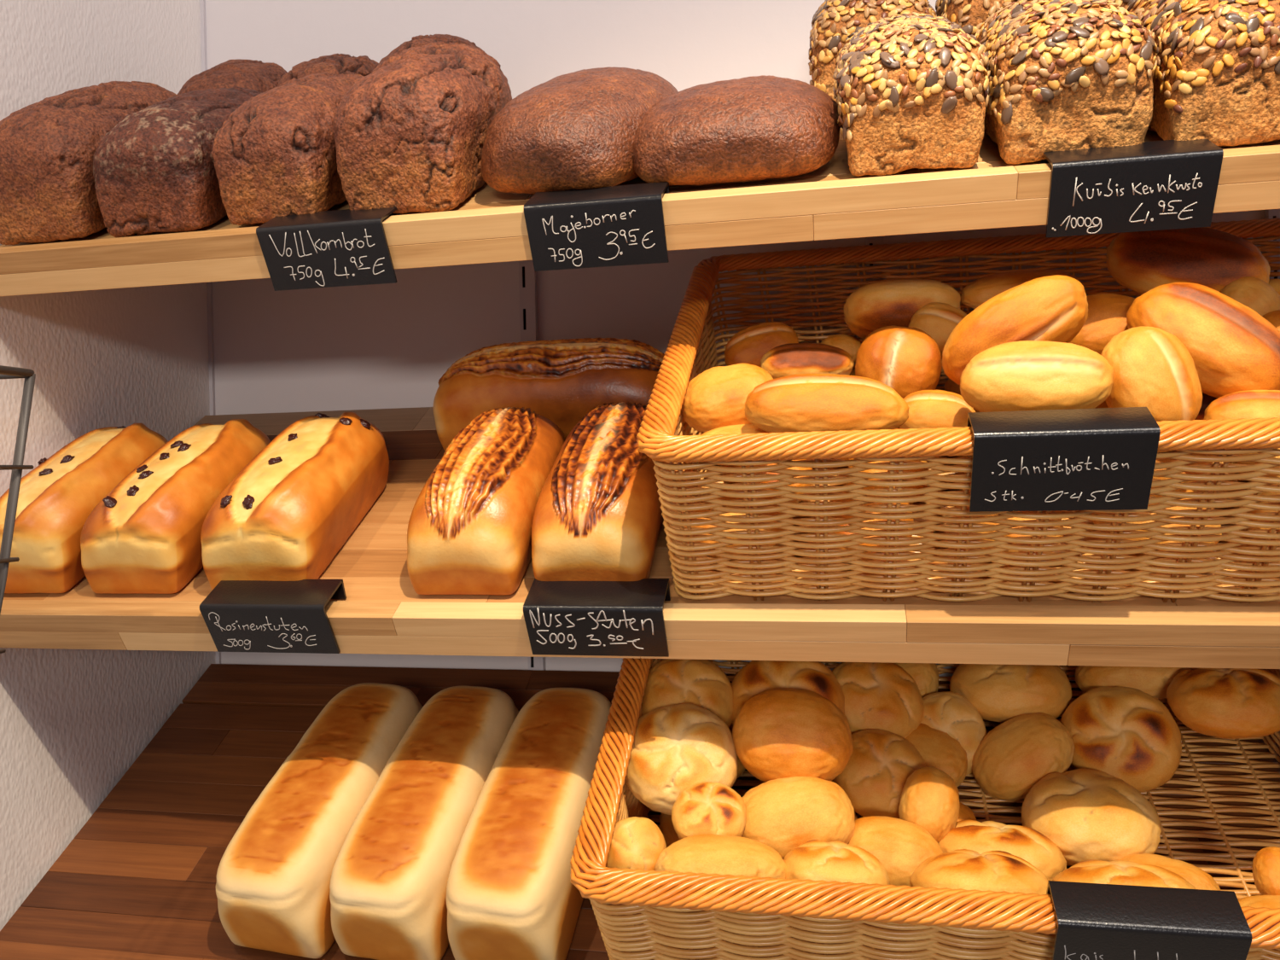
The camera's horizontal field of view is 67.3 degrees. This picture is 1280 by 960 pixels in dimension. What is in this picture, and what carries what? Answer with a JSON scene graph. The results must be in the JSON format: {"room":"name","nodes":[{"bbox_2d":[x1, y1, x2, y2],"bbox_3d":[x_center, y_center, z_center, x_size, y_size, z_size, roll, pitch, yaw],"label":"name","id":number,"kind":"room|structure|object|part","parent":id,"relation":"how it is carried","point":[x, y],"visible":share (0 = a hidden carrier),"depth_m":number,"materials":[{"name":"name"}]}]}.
{"room":"food shop","nodes":[
{"label":"food shop","id":0,"kind":"room"},
{"bbox_2d":[0,0,215,930],"bbox_3d":[-0.824,-0.098,0.165,0.120,2.850,2.200,-1,0,11],"label":"wall","id":1,"kind":"structure","parent":0,"point":[73,722],"depth_m":1.02,"materials":[{"name":"white paint"}]},
{"bbox_2d":[205,0,1265,680],"bbox_3d":[0.679,-0.135,1.045,2.720,2.850,0.120,-1,0,11],"label":"wall","id":2,"kind":"structure","parent":0,"point":[384,346],"depth_m":1.16,"materials":[{"name":"white paint"}]},
{"bbox_2d":[199,0,221,663],"bbox_3d":[-0.546,-0.109,1.228,0.005,2.850,0.004,-1,0,11],"label":"trim","id":3,"kind":"structure","parent":2,"relation":"attached to","point":[202,2],"depth_m":1.23,"materials":[{"name":"grey ceramic"}]},
{"bbox_2d":[518,260,546,670],"bbox_3d":[-0.121,0.285,1.143,0.019,1.345,0.010,-1,0,11],"label":"wall rail","id":4,"kind":"object","parent":2,"relation":"attached to","point":[527,276],"visible":0.09,"depth_m":1.14,"materials":[{"name":"grey metal"}]},
{"bbox_2d":[0,407,1279,669],"bbox_3d":[0.107,0.022,0.911,1.394,0.233,0.373,-1,0,11],"label":"shelf","id":5,"kind":"object","parent":4,"relation":"attached to","point":[381,613],"visible":0.25,"depth_m":0.75,"materials":[{"name":"brown wood"}]},
{"bbox_2d":[0,423,168,593],"bbox_3d":[-0.549,0.023,0.950,0.110,0.163,0.194,-1,0,12],"label":"loaf","id":6,"kind":"object","parent":5,"relation":"on","point":[56,498],"visible":0.66,"depth_m":0.88,"materials":[{"name":"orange food"}]},
{"bbox_2d":[80,418,270,593],"bbox_3d":[-0.437,0.020,0.926,0.111,0.163,0.195,-1,0,11],"label":"loaf","id":7,"kind":"object","parent":5,"relation":"on","point":[143,537],"visible":0.83,"depth_m":0.85,"materials":[{"name":"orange food"}]},
{"bbox_2d":[199,579,346,653],"bbox_3d":[-0.311,0.117,0.816,0.114,0.062,0.038,-1,0,11],"label":"price tag","id":8,"kind":"object","parent":5,"relation":"on","point":[258,616],"visible":1,"depth_m":0.81,"materials":[{"name":"black plastic"}]},
{"bbox_2d":[200,412,389,589],"bbox_3d":[-0.316,0.016,0.901,0.116,0.166,0.196,-1,0,12],"label":"loaf","id":9,"kind":"object","parent":5,"relation":"on","point":[288,513],"visible":0.96,"depth_m":0.83,"materials":[{"name":"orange food"}]},
{"bbox_2d":[407,407,565,595],"bbox_3d":[-0.132,0.013,0.871,0.108,0.164,0.201,-1,0,11],"label":"loaf","id":10,"kind":"object","parent":5,"relation":"on","point":[469,530],"visible":0.88,"depth_m":0.79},
{"bbox_2d":[432,337,664,451],"bbox_3d":[-0.083,-0.087,1.016,0.267,0.122,0.117,-1,0,11],"label":"loaf","id":11,"kind":"object","parent":5,"relation":"on","point":[562,381],"visible":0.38,"depth_m":0.97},
{"bbox_2d":[523,578,670,657],"bbox_3d":[-0.034,0.110,0.759,0.111,0.060,0.040,-1,0,11],"label":"price tag","id":12,"kind":"object","parent":5,"relation":"attached to","point":[562,618],"visible":1,"depth_m":0.75,"materials":[{"name":"black plastic"}]},
{"bbox_2d":[531,401,663,581],"bbox_3d":[-0.026,0.011,0.850,0.105,0.165,0.200,-1,0,11],"label":"loaf","id":13,"kind":"object","parent":5,"relation":"on","point":[597,516],"visible":0.84,"depth_m":0.77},
{"bbox_2d":[636,217,1279,603],"bbox_3d":[0.332,-0.077,0.821,0.611,0.333,0.425,-1,0,11],"label":"wicker basket","id":14,"kind":"object","parent":5,"relation":"on","point":[1095,556],"visible":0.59,"depth_m":0.69,"materials":[{"name":"brown"}]},
{"bbox_2d":[681,363,773,433],"bbox_3d":[0.072,-0.065,0.777,0.078,0.059,0.060,-1,0,2],"label":"bread roll","id":15,"kind":"object","parent":14,"relation":"in","point":[716,398],"visible":0.6,"depth_m":0.76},
{"bbox_2d":[701,424,767,465],"bbox_3d":[0.074,-0.028,0.747,0.068,0.032,0.035,-1,0,3],"label":"bread roll","id":16,"kind":"object","parent":14,"relation":"in","point":[740,428],"visible":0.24,"depth_m":0.74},
{"bbox_2d":[685,488,792,557],"bbox_3d":[0.080,0.034,0.790,0.092,0.058,0.065,-1,0,-3],"label":"bread roll","id":17,"kind":"object","parent":14,"relation":"in","point":[776,497],"visible":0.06,"depth_m":0.77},
{"bbox_2d":[724,321,798,366],"bbox_3d":[0.113,-0.121,0.890,0.068,0.051,0.049,-1,0,18],"label":"bread roll","id":18,"kind":"object","parent":14,"relation":"in","point":[749,345],"visible":0.59,"depth_m":0.87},
{"bbox_2d":[720,459,813,503],"bbox_3d":[0.112,-0.007,0.852,0.090,0.062,0.068,-1,0,44],"label":"bread roll","id":19,"kind":"object","parent":14,"relation":"in","point":[797,485],"visible":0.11,"depth_m":0.82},
{"bbox_2d":[760,343,854,378],"bbox_3d":[0.143,-0.099,0.826,0.080,0.038,0.042,-1,0,11],"label":"bread roll","id":20,"kind":"object","parent":14,"relation":"in","point":[791,358],"visible":0.73,"depth_m":0.81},
{"bbox_2d":[744,373,909,432],"bbox_3d":[0.138,-0.054,0.713,0.119,0.052,0.058,-1,0,13],"label":"bread roll","id":21,"kind":"object","parent":14,"relation":"in","point":[801,402],"visible":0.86,"depth_m":0.69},
{"bbox_2d":[820,334,861,361],"bbox_3d":[0.192,-0.125,0.920,0.042,0.029,0.026,-1,0,12],"label":"bread roll","id":22,"kind":"object","parent":14,"relation":"in","point":[851,345],"visible":0.41,"depth_m":0.91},
{"bbox_2d":[849,368,855,376],"bbox_3d":[0.239,-0.089,0.962,0.069,0.065,0.085,-1,0,16],"label":"bread roll","id":23,"kind":"object","parent":14,"relation":"in","point":[852,373],"visible":0.02,"depth_m":0.97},
{"bbox_2d":[827,478,913,561],"bbox_3d":[0.183,0.032,0.768,0.069,0.065,0.084,-1,0,21],"label":"bread roll","id":24,"kind":"object","parent":14,"relation":"in","point":[868,487],"visible":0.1,"depth_m":0.74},
{"bbox_2d":[848,458,929,504],"bbox_3d":[0.214,-0.008,0.831,0.068,0.064,0.084,-1,0,9],"label":"bread roll","id":25,"kind":"object","parent":14,"relation":"in","point":[920,469],"visible":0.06,"depth_m":0.80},
{"bbox_2d":[855,325,942,398],"bbox_3d":[0.214,-0.094,0.796,0.068,0.068,0.054,-1,0,4],"label":"bread roll","id":26,"kind":"object","parent":14,"relation":"in","point":[907,360],"visible":0.76,"depth_m":0.78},
{"bbox_2d":[843,278,960,339],"bbox_3d":[0.239,-0.155,0.880,0.103,0.054,0.068,-1,0,16],"label":"bread roll","id":27,"kind":"object","parent":14,"relation":"in","point":[872,306],"visible":0.74,"depth_m":0.85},
{"bbox_2d":[899,389,975,429],"bbox_3d":[0.230,-0.049,0.746,0.060,0.043,0.045,-1,0,16],"label":"bread roll","id":28,"kind":"object","parent":14,"relation":"in","point":[928,409],"visible":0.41,"depth_m":0.73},
{"bbox_2d":[908,302,966,358],"bbox_3d":[0.259,-0.129,0.827,0.055,0.050,0.041,-1,0,7],"label":"bread roll","id":29,"kind":"object","parent":14,"relation":"in","point":[938,320],"visible":0.46,"depth_m":0.81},
{"bbox_2d":[944,378,961,395],"bbox_3d":[0.342,-0.091,0.941,0.090,0.058,0.066,-1,0,-18],"label":"bread roll","id":30,"kind":"object","parent":14,"relation":"in","point":[950,386],"visible":0.06,"depth_m":0.93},
{"bbox_2d":[957,407,979,457],"bbox_3d":[0.310,-0.051,0.879,0.068,0.063,0.086,-1,0,40],"label":"bread roll","id":31,"kind":"object","parent":14,"relation":"in","point":[976,410],"visible":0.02,"depth_m":0.86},
{"bbox_2d":[954,489,1063,559],"bbox_3d":[0.286,0.029,0.748,0.068,0.064,0.087,-1,0,-22],"label":"bread roll","id":32,"kind":"object","parent":14,"relation":"in","point":[1013,518],"visible":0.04,"depth_m":0.71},
{"bbox_2d":[942,274,1087,385],"bbox_3d":[0.285,-0.112,0.736,0.106,0.080,0.056,-1,0,25],"label":"bread roll","id":33,"kind":"object","parent":14,"relation":"in","point":[1050,308],"visible":0.69,"depth_m":0.71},
{"bbox_2d":[960,269,1082,308],"bbox_3d":[0.338,-0.168,0.855,0.100,0.038,0.045,-1,0,19],"label":"bread roll","id":34,"kind":"object","parent":14,"relation":"in","point":[980,291],"visible":0.5,"depth_m":0.85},
{"bbox_2d":[960,340,1113,412],"bbox_3d":[0.277,-0.070,0.675,0.100,0.058,0.048,-1,0,22],"label":"bread roll","id":35,"kind":"object","parent":14,"relation":"in","point":[1023,375],"visible":0.84,"depth_m":0.66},
{"bbox_2d":[966,407,1160,511],"bbox_3d":[0.274,-0.013,0.629,0.110,0.067,0.038,-1,0,11],"label":"price tag","id":36,"kind":"object","parent":14,"relation":"attached to","point":[1099,458],"visible":1,"depth_m":0.62,"materials":[{"name":"black plastic"}]},
{"bbox_2d":[1094,401,1108,408],"bbox_3d":[0.414,-0.053,0.859,0.068,0.063,0.088,-1,0,-30],"label":"bread roll","id":37,"kind":"object","parent":14,"relation":"in","point":[1103,404],"visible":0.02,"depth_m":0.83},
{"bbox_2d":[1069,293,1134,354],"bbox_3d":[0.369,-0.122,0.769,0.070,0.055,0.049,-1,0,30],"label":"bread roll","id":38,"kind":"object","parent":14,"relation":"in","point":[1106,319],"visible":0.3,"depth_m":0.75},
{"bbox_2d":[1100,325,1202,421],"bbox_3d":[0.358,-0.068,0.673,0.067,0.080,0.049,-1,0,-8],"label":"bread roll","id":39,"kind":"object","parent":14,"relation":"in","point":[1153,369],"visible":0.68,"depth_m":0.65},
{"bbox_2d":[1090,477,1221,558],"bbox_3d":[0.388,0.027,0.728,0.066,0.061,0.089,-1,0,-40],"label":"bread roll","id":40,"kind":"object","parent":14,"relation":"in","point":[1177,508],"visible":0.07,"depth_m":0.70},
{"bbox_2d":[1152,450,1212,491],"bbox_3d":[0.421,-0.013,0.789,0.067,0.062,0.089,-1,0,-36],"label":"bread roll","id":41,"kind":"object","parent":14,"relation":"in","point":[1160,460],"visible":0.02,"depth_m":0.75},
{"bbox_2d":[1105,226,1270,294],"bbox_3d":[0.470,-0.186,0.829,0.123,0.077,0.060,-1,0,25],"label":"bread roll","id":42,"kind":"object","parent":14,"relation":"in","point":[1140,262],"visible":0.73,"depth_m":0.81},
{"bbox_2d":[1126,282,1279,398],"bbox_3d":[0.419,-0.102,0.709,0.106,0.094,0.067,-1,0,32],"label":"bread roll","id":43,"kind":"object","parent":14,"relation":"in","point":[1232,348],"visible":0.76,"depth_m":0.69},
{"bbox_2d":[1194,392,1216,419],"bbox_3d":[0.442,-0.055,0.737,0.054,0.042,0.040,-1,0,36],"label":"bread roll","id":44,"kind":"object","parent":14,"relation":"in","point":[1207,399],"visible":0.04,"depth_m":0.72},
{"bbox_2d":[1203,389,1279,419],"bbox_3d":[0.430,-0.042,0.669,0.068,0.042,0.046,-1,0,30],"label":"bread roll","id":45,"kind":"object","parent":14,"relation":"in","point":[1250,404],"visible":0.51,"depth_m":0.66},
{"bbox_2d":[1220,276,1279,316],"bbox_3d":[0.495,-0.143,0.782,0.044,0.046,0.039,-1,0,39],"label":"bread roll","id":46,"kind":"object","parent":14,"relation":"in","point":[1255,293],"visible":0.44,"depth_m":0.77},
{"bbox_2d":[1232,448,1279,485],"bbox_3d":[0.523,-0.015,0.768,0.067,0.060,0.090,-2,0,-42],"label":"bread roll","id":47,"kind":"object","parent":14,"relation":"in","point":[1277,456],"visible":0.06,"depth_m":0.77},
{"bbox_2d":[1245,483,1279,538],"bbox_3d":[0.491,0.025,0.706,0.089,0.059,0.067,-1,0,-27],"label":"bread roll","id":48,"kind":"object","parent":14,"relation":"in","point":[1265,493],"visible":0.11,"depth_m":0.70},
{"bbox_2d":[1262,309,1279,331],"bbox_3d":[0.505,-0.114,0.749,0.052,0.040,0.036,-1,0,32],"label":"bread roll","id":49,"kind":"object","parent":14,"relation":"in","point":[1273,317],"visible":0.2,"depth_m":0.74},
{"bbox_2d":[1268,279,1279,295],"bbox_3d":[0.560,-0.157,0.842,0.051,0.039,0.036,-1,0,35],"label":"bread roll","id":50,"kind":"object","parent":14,"relation":"in","point":[1275,283],"visible":0.1,"depth_m":0.84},
{"bbox_2d":[0,663,1279,959],"bbox_3d":[0.114,0.335,0.912,1.394,0.233,0.373,-1,0,11],"label":"shelf","id":51,"kind":"object","parent":4,"relation":"attached to","point":[137,881],"visible":0.24,"depth_m":0.98,"materials":[{"name":"brown wood"}]},
{"bbox_2d":[215,682,422,958],"bbox_3d":[-0.292,0.312,0.923,0.103,0.200,0.258,-1,0,16],"label":"loaf","id":52,"kind":"object","parent":51,"relation":"on","point":[274,874],"visible":0.76,"depth_m":0.84,"materials":[{"name":"food"}]},
{"bbox_2d":[329,685,518,959],"bbox_3d":[-0.190,0.310,0.902,0.103,0.199,0.258,-1,0,16],"label":"loaf","id":53,"kind":"object","parent":51,"relation":"on","point":[392,868],"visible":0.82,"depth_m":0.82,"materials":[{"name":"food"}]},
{"bbox_2d":[445,687,611,959],"bbox_3d":[-0.088,0.308,0.882,0.103,0.199,0.258,-1,0,15],"label":"loaf","id":54,"kind":"object","parent":51,"relation":"on","point":[511,895],"visible":0.84,"depth_m":0.80,"materials":[{"name":"food"}]},
{"bbox_2d":[570,657,1279,959],"bbox_3d":[0.283,0.237,0.833,0.611,0.333,0.425,-1,0,11],"label":"wicker basket","id":55,"kind":"object","parent":51,"relation":"on","point":[638,913],"visible":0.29,"depth_m":0.70,"materials":[{"name":"brown"}]},
{"bbox_2d":[605,816,666,870],"bbox_3d":[-0.004,0.288,0.741,0.048,0.049,0.040,-1,0,5],"label":"bread roll","id":56,"kind":"object","parent":55,"relation":"in","point":[637,843],"visible":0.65,"depth_m":0.73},
{"bbox_2d":[659,812,679,847],"bbox_3d":[0.056,0.308,0.868,0.076,0.058,0.074,-1,0,5],"label":"bread roll","id":57,"kind":"object","parent":55,"relation":"in","point":[666,828],"visible":0.06,"depth_m":0.85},
{"bbox_2d":[624,703,737,814],"bbox_3d":[0.034,0.240,0.828,0.098,0.084,0.082,-1,0,-7],"label":"bread roll","id":58,"kind":"object","parent":55,"relation":"in","point":[677,747],"visible":0.73,"depth_m":0.81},
{"bbox_2d":[641,658,733,727],"bbox_3d":[0.043,0.207,0.904,0.091,0.078,0.073,-1,0,-11],"label":"bread roll","id":59,"kind":"object","parent":55,"relation":"in","point":[700,683],"visible":0.52,"depth_m":0.89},
{"bbox_2d":[671,781,746,839],"bbox_3d":[0.055,0.267,0.765,0.060,0.046,0.052,-1,0,9],"label":"bread roll","id":60,"kind":"object","parent":55,"relation":"in","point":[707,807],"visible":0.77,"depth_m":0.75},
{"bbox_2d":[654,833,786,878],"bbox_3d":[0.060,0.289,0.716,0.100,0.046,0.060,-1,0,5],"label":"bread roll","id":61,"kind":"object","parent":55,"relation":"in","point":[706,853],"visible":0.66,"depth_m":0.70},
{"bbox_2d":[728,723,745,779],"bbox_3d":[0.069,0.264,0.939,0.077,0.058,0.074,-1,0,27],"label":"bread roll","id":62,"kind":"object","parent":55,"relation":"in","point":[741,768],"visible":0.02,"depth_m":0.91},
{"bbox_2d":[731,660,844,725],"bbox_3d":[0.137,0.209,0.900,0.108,0.086,0.088,-1,0,7],"label":"bread roll","id":63,"kind":"object","parent":55,"relation":"in","point":[756,677],"visible":0.46,"depth_m":0.89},
{"bbox_2d":[732,687,853,782],"bbox_3d":[0.130,0.221,0.824,0.102,0.082,0.070,-1,0,19],"label":"bread roll","id":64,"kind":"object","parent":55,"relation":"in","point":[777,732],"visible":0.94,"depth_m":0.80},
{"bbox_2d":[741,776,855,859],"bbox_3d":[0.123,0.276,0.779,0.100,0.066,0.069,-1,0,2],"label":"bread roll","id":65,"kind":"object","parent":55,"relation":"in","point":[783,814],"visible":0.61,"depth_m":0.76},
{"bbox_2d":[783,839,890,884],"bbox_3d":[0.145,0.294,0.715,0.080,0.049,0.080,-1,0,20],"label":"bread roll","id":66,"kind":"object","parent":55,"relation":"in","point":[813,859],"visible":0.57,"depth_m":0.69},
{"bbox_2d":[832,662,923,738],"bbox_3d":[0.225,0.213,0.929,0.094,0.081,0.085,-2,0,-44],"label":"bread roll","id":67,"kind":"object","parent":55,"relation":"in","point":[879,695],"visible":0.64,"depth_m":0.90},
{"bbox_2d":[832,728,925,817],"bbox_3d":[0.214,0.263,0.859,0.084,0.072,0.067,-1,0,5],"label":"bread roll","id":68,"kind":"object","parent":55,"relation":"in","point":[879,766],"visible":0.62,"depth_m":0.84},
{"bbox_2d":[847,815,942,886],"bbox_3d":[0.200,0.300,0.768,0.083,0.054,0.061,-1,0,11],"label":"bread roll","id":69,"kind":"object","parent":55,"relation":"in","point":[900,846],"visible":0.48,"depth_m":0.75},
{"bbox_2d":[895,663,938,697],"bbox_3d":[0.277,0.202,0.980,0.054,0.054,0.059,-1,0,21],"label":"bread roll","id":70,"kind":"object","parent":55,"relation":"in","point":[925,675],"visible":0.29,"depth_m":0.96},
{"bbox_2d":[898,766,959,842],"bbox_3d":[0.242,0.272,0.806,0.049,0.060,0.064,-1,0,31],"label":"bread roll","id":71,"kind":"object","parent":55,"relation":"in","point":[929,798],"visible":0.85,"depth_m":0.79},
{"bbox_2d":[895,801,976,821],"bbox_3d":[0.251,0.304,0.829,0.076,0.058,0.076,-1,0,37],"label":"bread roll","id":72,"kind":"object","parent":55,"relation":"in","point":[965,812],"visible":0.06,"depth_m":0.82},
{"bbox_2d":[905,722,967,787],"bbox_3d":[0.265,0.260,0.901,0.080,0.058,0.070,-1,0,24],"label":"bread roll","id":73,"kind":"object","parent":55,"relation":"in","point":[937,748],"visible":0.41,"depth_m":0.88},
{"bbox_2d":[920,691,987,775],"bbox_3d":[0.293,0.243,0.921,0.074,0.077,0.058,-1,0,34],"label":"bread roll","id":74,"kind":"object","parent":55,"relation":"in","point":[951,712],"visible":0.6,"depth_m":0.91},
{"bbox_2d":[909,849,1047,895],"bbox_3d":[0.249,0.297,0.700,0.100,0.055,0.098,-1,0,4],"label":"bread roll","id":75,"kind":"object","parent":55,"relation":"in","point":[997,871],"visible":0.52,"depth_m":0.68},
{"bbox_2d":[937,819,1066,881],"bbox_3d":[0.292,0.307,0.786,0.105,0.056,0.102,-1,0,23],"label":"bread roll","id":76,"kind":"object","parent":55,"relation":"in","point":[1028,844],"visible":0.38,"depth_m":0.76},
{"bbox_2d":[949,663,1071,722],"bbox_3d":[0.365,0.203,0.949,0.112,0.065,0.109,-1,0,20],"label":"bread roll","id":77,"kind":"object","parent":55,"relation":"in","point":[1000,693],"visible":0.62,"depth_m":0.91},
{"bbox_2d":[971,712,1074,801],"bbox_3d":[0.350,0.253,0.881,0.087,0.076,0.066,-1,0,11],"label":"bread roll","id":78,"kind":"object","parent":55,"relation":"in","point":[1021,751],"visible":0.9,"depth_m":0.86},
{"bbox_2d":[1021,768,1161,865],"bbox_3d":[0.380,0.284,0.814,0.106,0.069,0.106,-1,0,26],"label":"bread roll","id":79,"kind":"object","parent":55,"relation":"in","point":[1088,814],"visible":0.81,"depth_m":0.78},
{"bbox_2d":[1060,686,1181,791],"bbox_3d":[0.435,0.234,0.872,0.099,0.088,0.072,-1,0,28],"label":"bread roll","id":80,"kind":"object","parent":55,"relation":"in","point":[1126,734],"visible":0.87,"depth_m":0.85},
{"bbox_2d":[1053,859,1196,889],"bbox_3d":[0.348,0.299,0.688,0.099,0.053,0.098,-1,0,27],"label":"bread roll","id":81,"kind":"object","parent":55,"relation":"in","point":[1118,872],"visible":0.25,"depth_m":0.67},
{"bbox_2d":[1075,665,1191,699],"bbox_3d":[0.477,0.186,0.930,0.103,0.056,0.067,-1,0,28],"label":"bread roll","id":82,"kind":"object","parent":55,"relation":"in","point":[1154,682],"visible":0.3,"depth_m":0.90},
{"bbox_2d":[1046,880,1252,959],"bbox_3d":[0.326,0.299,0.621,0.112,0.067,0.038,-1,0,11],"label":"price tag","id":83,"kind":"object","parent":55,"relation":"attached to","point":[1096,921],"visible":1,"depth_m":0.61,"materials":[{"name":"black plastic"}]},
{"bbox_2d":[1119,853,1220,890],"bbox_3d":[0.403,0.311,0.737,0.076,0.040,0.053,-1,0,27],"label":"bread roll","id":84,"kind":"object","parent":55,"relation":"in","point":[1200,879],"visible":0.32,"depth_m":0.73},
{"bbox_2d":[1166,667,1279,738],"bbox_3d":[0.521,0.194,0.851,0.097,0.062,0.095,-1,0,27],"label":"bread roll","id":85,"kind":"object","parent":55,"relation":"in","point":[1226,703],"visible":0.94,"depth_m":0.82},
{"bbox_2d":[1238,895,1279,908],"bbox_3d":[0.438,0.306,0.657,0.070,0.040,0.051,-1,0,30],"label":"bread roll","id":86,"kind":"object","parent":55,"relation":"in","point":[1256,901],"visible":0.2,"depth_m":0.66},
{"bbox_2d":[1252,846,1279,895],"bbox_3d":[0.460,0.285,0.690,0.034,0.037,0.043,-1,0,27],"label":"bread roll","id":87,"kind":"object","parent":55,"relation":"in","point":[1266,861],"visible":0.88,"depth_m":0.69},
{"bbox_2d":[0,129,1279,296],"bbox_3d":[0.101,-0.299,0.913,1.394,0.230,0.373,-1,0,11],"label":"shelf","id":88,"kind":"object","parent":4,"relation":"attached to","point":[829,201],"visible":0.3,"depth_m":0.75,"materials":[{"name":"brown wood"}]},
{"bbox_2d":[0,81,177,244],"bbox_3d":[-0.532,-0.313,0.947,0.129,0.186,0.211,-1,0,15],"label":"loaf","id":89,"kind":"object","parent":88,"relation":"on","point":[49,146],"visible":0.59,"depth_m":0.86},
{"bbox_2d":[93,85,261,237],"bbox_3d":[-0.420,-0.305,0.919,0.123,0.168,0.196,-1,0,14],"label":"loaf","id":90,"kind":"object","parent":88,"relation":"on","point":[154,171],"visible":0.73,"depth_m":0.84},
{"bbox_2d":[177,58,287,95],"bbox_3d":[-0.452,-0.409,1.097,0.110,0.151,0.153,-1,0,13],"label":"loaf","id":91,"kind":"object","parent":88,"relation":"on","point":[259,76],"visible":0.09,"depth_m":1.05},
{"bbox_2d":[211,72,365,225],"bbox_3d":[-0.305,-0.311,0.899,0.112,0.172,0.198,-1,0,11],"label":"loaf","id":92,"kind":"object","parent":88,"relation":"on","point":[274,155],"visible":0.64,"depth_m":0.82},
{"bbox_2d":[276,53,378,87],"bbox_3d":[-0.336,-0.409,1.073,0.112,0.146,0.152,-1,0,12],"label":"loaf","id":93,"kind":"object","parent":88,"relation":"on","point":[335,63],"visible":0.12,"depth_m":1.02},
{"bbox_2d":[256,206,401,290],"bbox_3d":[-0.262,-0.199,0.813,0.113,0.068,0.038,-1,0,11],"label":"price tag","id":94,"kind":"object","parent":88,"relation":"attached to","point":[346,247],"visible":1,"depth_m":0.81,"materials":[{"name":"black plastic"}]},
{"bbox_2d":[332,42,511,213],"bbox_3d":[-0.189,-0.319,0.878,0.126,0.186,0.211,-1,0,11],"label":"loaf","id":95,"kind":"object","parent":88,"relation":"on","point":[410,134],"visible":0.84,"depth_m":0.80,"materials":[{"name":"food"}]},
{"bbox_2d":[378,34,485,65],"bbox_3d":[-0.220,-0.414,1.049,0.115,0.151,0.150,-1,0,11],"label":"loaf","id":96,"kind":"object","parent":88,"relation":"on","point":[416,41],"visible":0.06,"depth_m":1.01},
{"bbox_2d":[480,66,678,194],"bbox_3d":[-0.045,-0.311,0.858,0.154,0.149,0.204,-1,0,23],"label":"loaf","id":97,"kind":"object","parent":88,"relation":"on","point":[576,130],"visible":0.87,"depth_m":0.78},
{"bbox_2d":[523,181,669,271],"bbox_3d":[-0.034,-0.204,0.766,0.110,0.067,0.039,-1,0,11],"label":"price tag","id":98,"kind":"object","parent":88,"relation":"attached to","point":[620,224],"visible":1,"depth_m":0.76,"materials":[{"name":"black plastic"}]},
{"bbox_2d":[633,75,840,185],"bbox_3d":[0.080,-0.293,0.808,0.175,0.111,0.148,-1,0,12],"label":"loaf","id":99,"kind":"object","parent":88,"relation":"on","point":[762,127],"visible":0.98,"depth_m":0.75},
{"bbox_2d":[808,0,936,125],"bbox_3d":[0.228,-0.419,0.948,0.124,0.164,0.167,-1,0,10],"label":"loaf","id":100,"kind":"object","parent":88,"relation":"on","point":[834,20],"visible":0.38,"depth_m":0.88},
{"bbox_2d":[832,11,990,176],"bbox_3d":[0.218,-0.316,0.787,0.117,0.162,0.187,-1,0,12],"label":"loaf","id":101,"kind":"object","parent":88,"relation":"on","point":[910,90],"visible":1,"depth_m":0.71,"materials":[{"name":"food"}]},
{"bbox_2d":[935,0,1011,35],"bbox_3d":[0.348,-0.428,0.925,0.121,0.170,0.171,-1,0,14],"label":"loaf","id":102,"kind":"object","parent":88,"relation":"on","point":[969,14],"visible":0.1,"depth_m":0.86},
{"bbox_2d":[974,0,1158,164],"bbox_3d":[0.330,-0.322,0.766,0.118,0.168,0.193,-1,0,10],"label":"loaf","id":103,"kind":"object","parent":88,"relation":"on","point":[1065,74],"visible":0.85,"depth_m":0.69,"materials":[{"name":"food"}]},
{"bbox_2d":[1110,0,1129,8],"bbox_3d":[0.472,-0.434,0.904,0.121,0.173,0.168,-1,0,12],"label":"loaf","id":104,"kind":"object","parent":88,"relation":"on","point":[1124,3],"visible":0.02,"depth_m":0.84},
{"bbox_2d":[1041,138,1223,237],"bbox_3d":[0.350,-0.212,0.689,0.110,0.067,0.039,-1,0,11],"label":"price tag","id":105,"kind":"object","parent":88,"relation":"attached to","point":[1166,184],"visible":1,"depth_m":0.68,"materials":[{"name":"black plastic"}]},
{"bbox_2d":[1125,0,1279,146],"bbox_3d":[0.446,-0.326,0.746,0.125,0.172,0.197,-1,0,12],"label":"loaf","id":106,"kind":"object","parent":88,"relation":"on","point":[1216,78],"visible":0.73,"depth_m":0.67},
{"bbox_2d":[865,236,884,280],"bbox_3d":[0.271,0.277,1.064,0.019,1.345,0.010,-1,0,11],"label":"wall rail","id":107,"kind":"object","parent":2,"relation":"attached to","point":[873,240],"visible":0.05,"depth_m":1.06,"materials":[{"name":"grey metal"}]},
{"bbox_2d":[1264,209,1279,279],"bbox_3d":[0.663,0.269,0.985,0.019,1.345,0.010,-1,0,11],"label":"wall rail","id":108,"kind":"object","parent":2,"relation":"attached to","point":[1271,213],"visible":0.07,"depth_m":0.98,"materials":[{"name":"grey metal"}]},
{"bbox_3d":[0.356,1.356,-0.712,2.720,0.100,3.720,-1,0,11],"label":"floor","id":109,"kind":"structure","parent":0,"visible":0},
{"bbox_2d":[0,365,35,653],"bbox_3d":[-0.553,0.621,0.576,0.200,1.397,0.318,-1,0,11],"label":"stand","id":110,"kind":"object","parent":109,"relation":"on","point":[6,372],"visible":1,"depth_m":0.70,"materials":[{"name":"grey metal"}]},
{"bbox_3d":[-0.568,-0.074,0.572,0.200,0.006,0.306,-1,0,11],"label":"frame","id":111,"kind":"part","parent":110,"relation":"part of","materials":[{"name":"grey metal"}]}
]}

